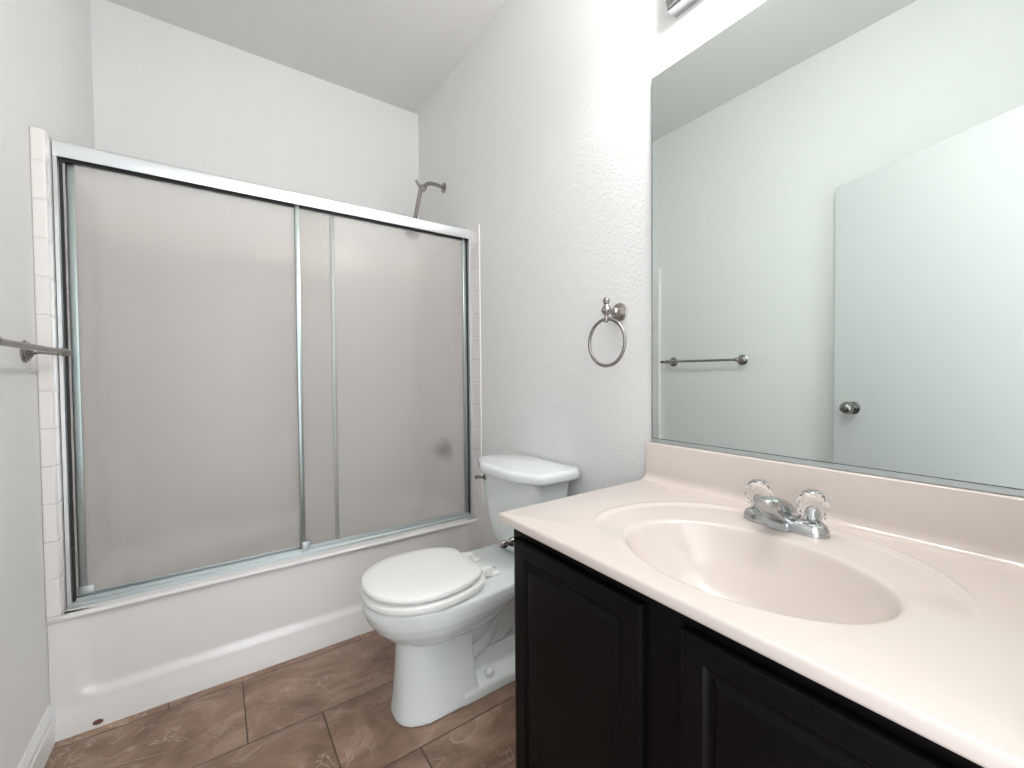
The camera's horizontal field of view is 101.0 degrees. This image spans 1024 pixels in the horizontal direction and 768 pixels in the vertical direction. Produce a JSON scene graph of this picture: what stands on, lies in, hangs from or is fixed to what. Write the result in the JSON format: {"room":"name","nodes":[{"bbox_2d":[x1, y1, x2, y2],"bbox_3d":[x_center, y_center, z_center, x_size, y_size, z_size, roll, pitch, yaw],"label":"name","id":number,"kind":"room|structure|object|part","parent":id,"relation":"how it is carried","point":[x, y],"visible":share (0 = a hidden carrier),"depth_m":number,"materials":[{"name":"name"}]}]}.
{"room":"bathroom","nodes":[
{"label":"bathroom","id":0,"kind":"room"},
{"bbox_2d":[0,0,96,767],"bbox_3d":[-1.109,-0.284,0.726,0.134,2.832,2.773,-1,2,-35],"label":"wall","id":1,"kind":"structure","parent":0,"point":[46,71],"depth_m":1.20,"materials":[{"name":"white paint"}]},
{"bbox_2d":[0,337,71,362],"bbox_3d":[-1.220,-0.091,1.037,0.090,0.065,0.588,-1,2,-35],"label":"towel bar","id":2,"kind":"object","parent":1,"relation":"attached to","point":[28,350],"visible":1,"depth_m":1.16,"materials":[{"name":"silver metal"}]},
{"bbox_3d":[-1.366,-0.094,1.241,0.070,0.065,0.102,1,2,43],"label":"post","id":3,"kind":"part","parent":2,"relation":"part of","materials":[{"name":"silver metal"}]},
{"bbox_2d":[17,704,55,767],"bbox_3d":[-0.894,1.076,0.546,0.013,0.118,1.913,-1,2,-35],"label":"baseboard","id":4,"kind":"structure","parent":1,"relation":"attached to","point":[40,747],"depth_m":1.24,"materials":[{"name":"white paint"}]},
{"bbox_2d":[29,126,77,620],"bbox_3d":[-1.645,-0.027,1.596,0.034,1.515,0.724,-1,2,-35],"label":"wall tile","id":5,"kind":"structure","parent":1,"relation":"attached to","point":[41,161],"depth_m":1.31,"materials":[{"name":"tile"}]},
{"bbox_2d":[90,0,418,218],"bbox_3d":[-1.263,-0.321,2.397,1.804,2.832,0.140,-1,2,-35],"label":"wall","id":6,"kind":"structure","parent":0,"point":[164,92],"depth_m":2.19,"materials":[{"name":"white paint"}]},
{"bbox_2d":[44,630,515,767],"bbox_3d":[-0.322,1.158,1.108,1.804,0.080,3.373,-1,2,-35],"label":"floor","id":7,"kind":"structure","parent":0,"point":[329,706],"depth_m":1.37,"materials":[{"name":"tile"}]},
{"bbox_2d":[47,517,477,741],"bbox_3d":[-1.015,0.908,2.054,1.552,0.386,0.726,-1,2,-35],"label":"bathtub","id":8,"kind":"object","parent":7,"relation":"on","point":[113,660],"visible":0.74,"depth_m":1.56,"materials":[{"name":"white ceramic"}]},
{"bbox_2d":[52,140,472,609],"bbox_3d":[-0.848,-0.036,1.815,1.516,1.510,0.060,-1,2,-35],"label":"shower door","id":9,"kind":"structure","parent":8,"relation":"on","point":[262,375],"depth_m":1.67,"materials":[{"name":"white glass"}]},
{"bbox_3d":[-1.119,-0.035,1.640,0.825,1.477,0.005,-1,2,-35],"label":"sliding panel","id":10,"kind":"part","parent":9,"relation":"part of","materials":[{"name":"grey glass"}]},
{"bbox_3d":[-1.113,0.702,1.657,0.825,0.014,0.012,-1,2,-35],"label":"rail","id":11,"kind":"part","parent":9,"relation":"part of","materials":[{"name":"silver metal"}]},
{"bbox_3d":[-0.573,-0.048,2.002,0.801,1.477,0.005,-1,2,-35],"label":"sliding panel","id":12,"kind":"part","parent":9,"relation":"part of","materials":[{"name":"grey glass"}]},
{"bbox_3d":[-0.567,0.689,2.019,0.801,0.014,0.012,-1,2,-35],"label":"rail","id":13,"kind":"part","parent":9,"relation":"part of","materials":[{"name":"silver metal"}]},
{"bbox_2d":[66,517,472,610],"bbox_3d":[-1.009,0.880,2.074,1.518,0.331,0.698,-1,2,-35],"label":"door track","id":14,"kind":"object","parent":8,"relation":"in","point":[328,583],"depth_m":1.75,"materials":[{"name":"silver metal"}]},
{"bbox_2d":[360,452,578,727],"bbox_3d":[-0.167,0.712,1.541,0.732,0.789,0.446,-1,2,-35],"label":"toilet","id":15,"kind":"object","parent":7,"relation":"on","point":[448,614],"visible":0.78,"depth_m":1.44,"materials":[{"name":"white ceramic"}]},
{"bbox_3d":[-0.317,0.651,1.455,0.381,0.029,0.362,-1,2,-35],"label":"seat lid","id":16,"kind":"part","parent":15,"relation":"part of","materials":[{"name":"white plastic"}]},
{"bbox_3d":[-0.185,0.902,1.552,0.700,0.408,0.360,-1,2,-35],"label":"bowl","id":17,"kind":"part","parent":15,"relation":"part of","materials":[{"name":"white ceramic"}]},
{"bbox_3d":[-0.130,0.390,1.775,0.027,0.032,0.068,-1,2,-35],"label":"flush lever","id":18,"kind":"part","parent":15,"relation":"part of","materials":[{"name":"silver metal"}]},
{"bbox_3d":[0.043,0.522,1.686,0.170,0.341,0.394,-1,2,-35],"label":"tank","id":19,"kind":"part","parent":15,"relation":"part of","materials":[{"name":"white ceramic"}]},
{"bbox_3d":[0.029,0.332,1.673,0.244,0.039,0.446,-1,2,-35],"label":"tank lid","id":20,"kind":"part","parent":15,"relation":"part of","materials":[{"name":"white ceramic"}]},
{"bbox_2d":[514,529,983,767],"bbox_3d":[0.454,0.722,0.830,0.554,0.792,0.811,-1,2,-35],"label":"vanity cabinet","id":21,"kind":"object","parent":7,"relation":"on","point":[608,674],"visible":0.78,"depth_m":0.69,"materials":[{"name":"black paint"}]},
{"bbox_2d":[500,537,513,548],"bbox_3d":[0.073,0.397,1.091,0.223,0.046,0.064,-1,2,-35],"label":"toilet paper holder","id":22,"kind":"object","parent":21,"relation":"attached to","point":[504,544],"visible":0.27,"depth_m":1.05,"materials":[{"name":"silver metal"}]},
{"bbox_3d":[0.114,0.671,0.843,0.014,0.627,0.355,-1,2,-35],"label":"door","id":23,"kind":"part","parent":21,"relation":"part of","materials":[{"name":"black paint"}]},
{"bbox_2d":[498,441,1023,767],"bbox_3d":[0.440,0.317,0.823,0.571,0.251,0.834,-1,2,-35],"label":"countertop","id":24,"kind":"structure","parent":21,"relation":"on","point":[911,611],"depth_m":0.73,"materials":[{"name":"beige stone"}]},
{"bbox_2d":[743,479,830,538],"bbox_3d":[0.555,0.261,0.884,0.128,0.089,0.166,-1,2,-35],"label":"faucet","id":25,"kind":"object","parent":24,"relation":"on","point":[813,506],"visible":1,"depth_m":0.86,"materials":[{"name":"silver metal"}]},
{"bbox_3d":[0.554,0.246,0.947,0.055,0.056,0.058,-1,2,-35],"label":"handle","id":26,"kind":"part","parent":25,"relation":"part of","materials":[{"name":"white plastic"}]},
{"bbox_3d":[0.555,0.266,0.884,0.128,0.076,0.049,-1,2,-35],"label":"spout","id":27,"kind":"part","parent":25,"relation":"part of","materials":[{"name":"silver metal"}]},
{"bbox_3d":[0.614,0.248,0.862,0.055,0.056,0.058,-1,2,-35],"label":"handle","id":28,"kind":"part","parent":25,"relation":"part of","materials":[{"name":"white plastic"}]},
{"bbox_3d":[0.356,0.677,0.498,0.014,0.627,0.343,-1,2,-35],"label":"door","id":29,"kind":"part","parent":21,"relation":"part of","materials":[{"name":"black paint"}]},
{"bbox_2d":[107,0,505,113],"bbox_3d":[-0.478,-1.757,1.229,1.804,0.080,2.913,-1,2,-35],"label":"ceiling","id":30,"kind":"structure","parent":0,"point":[398,53],"depth_m":2.09,"materials":[{"name":"white paint"}]},
{"bbox_2d":[418,0,765,546],"bbox_3d":[0.255,-0.317,1.683,0.140,2.832,2.773,-1,2,-35],"label":"wall","id":31,"kind":"structure","parent":0,"point":[539,137],"depth_m":1.64,"materials":[{"name":"white paint"}]},
{"bbox_2d":[413,180,445,217],"bbox_3d":[-0.481,-0.987,2.369,0.260,0.362,0.083,-2,2,-42],"label":"shower","id":32,"kind":"object","parent":31,"relation":"attached to","point":[422,188],"visible":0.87,"depth_m":2.35,"materials":[{"name":"silver metal"}]},
{"bbox_3d":[-0.525,-0.985,2.342,0.024,0.245,0.077,1,2,40],"label":"handle","id":33,"kind":"part","parent":32,"relation":"part of","materials":[{"name":"silver metal"}]},
{"bbox_3d":[-0.453,-1.127,2.412,0.137,0.056,0.025,-2,2,-42],"label":"shower arm","id":34,"kind":"part","parent":32,"relation":"part of","materials":[{"name":"silver metal"}]},
{"bbox_2d":[464,224,482,548],"bbox_3d":[-0.375,0.135,2.471,0.004,1.902,0.758,-1,2,-35],"label":"trim","id":35,"kind":"structure","parent":31,"relation":"attached to","point":[475,231],"depth_m":2.19,"materials":[{"name":"tile"}]},
{"bbox_2d":[588,297,626,367],"bbox_3d":[0.328,-0.169,1.391,0.083,0.228,0.163,-1,2,-35],"label":"towel ring","id":36,"kind":"object","parent":31,"relation":"attached to","point":[618,312],"visible":1,"depth_m":1.38,"materials":[{"name":"silver metal"}]},
{"bbox_3d":[0.322,-0.241,1.385,0.069,0.083,0.034,-1,2,-35],"label":"post","id":37,"kind":"part","parent":36,"relation":"part of","materials":[{"name":"silver metal"}]},
{"bbox_2d":[666,0,698,17],"bbox_3d":[0.611,-1.112,0.890,0.156,0.120,0.697,-1,2,-35],"label":"vanity light","id":38,"kind":"object","parent":31,"relation":"attached to","point":[676,8],"visible":1,"depth_m":1.19,"materials":[{"name":"silver metal"}]},
{"bbox_2d":[642,441,1023,569],"bbox_3d":[0.655,0.243,0.973,0.044,0.113,0.832,-1,2,-35],"label":"backsplash","id":39,"kind":"structure","parent":31,"relation":"attached to","point":[976,524],"depth_m":0.85,"materials":[{"name":"beige stone"}]},
{"bbox_2d":[651,0,1023,496],"bbox_3d":[0.666,-0.370,0.965,0.009,1.109,0.820,-1,2,-35],"label":"wall mirror","id":40,"kind":"object","parent":31,"relation":"attached to","point":[838,185],"visible":1,"depth_m":0.89,"materials":[{"name":"silver mirror"}]}
]}

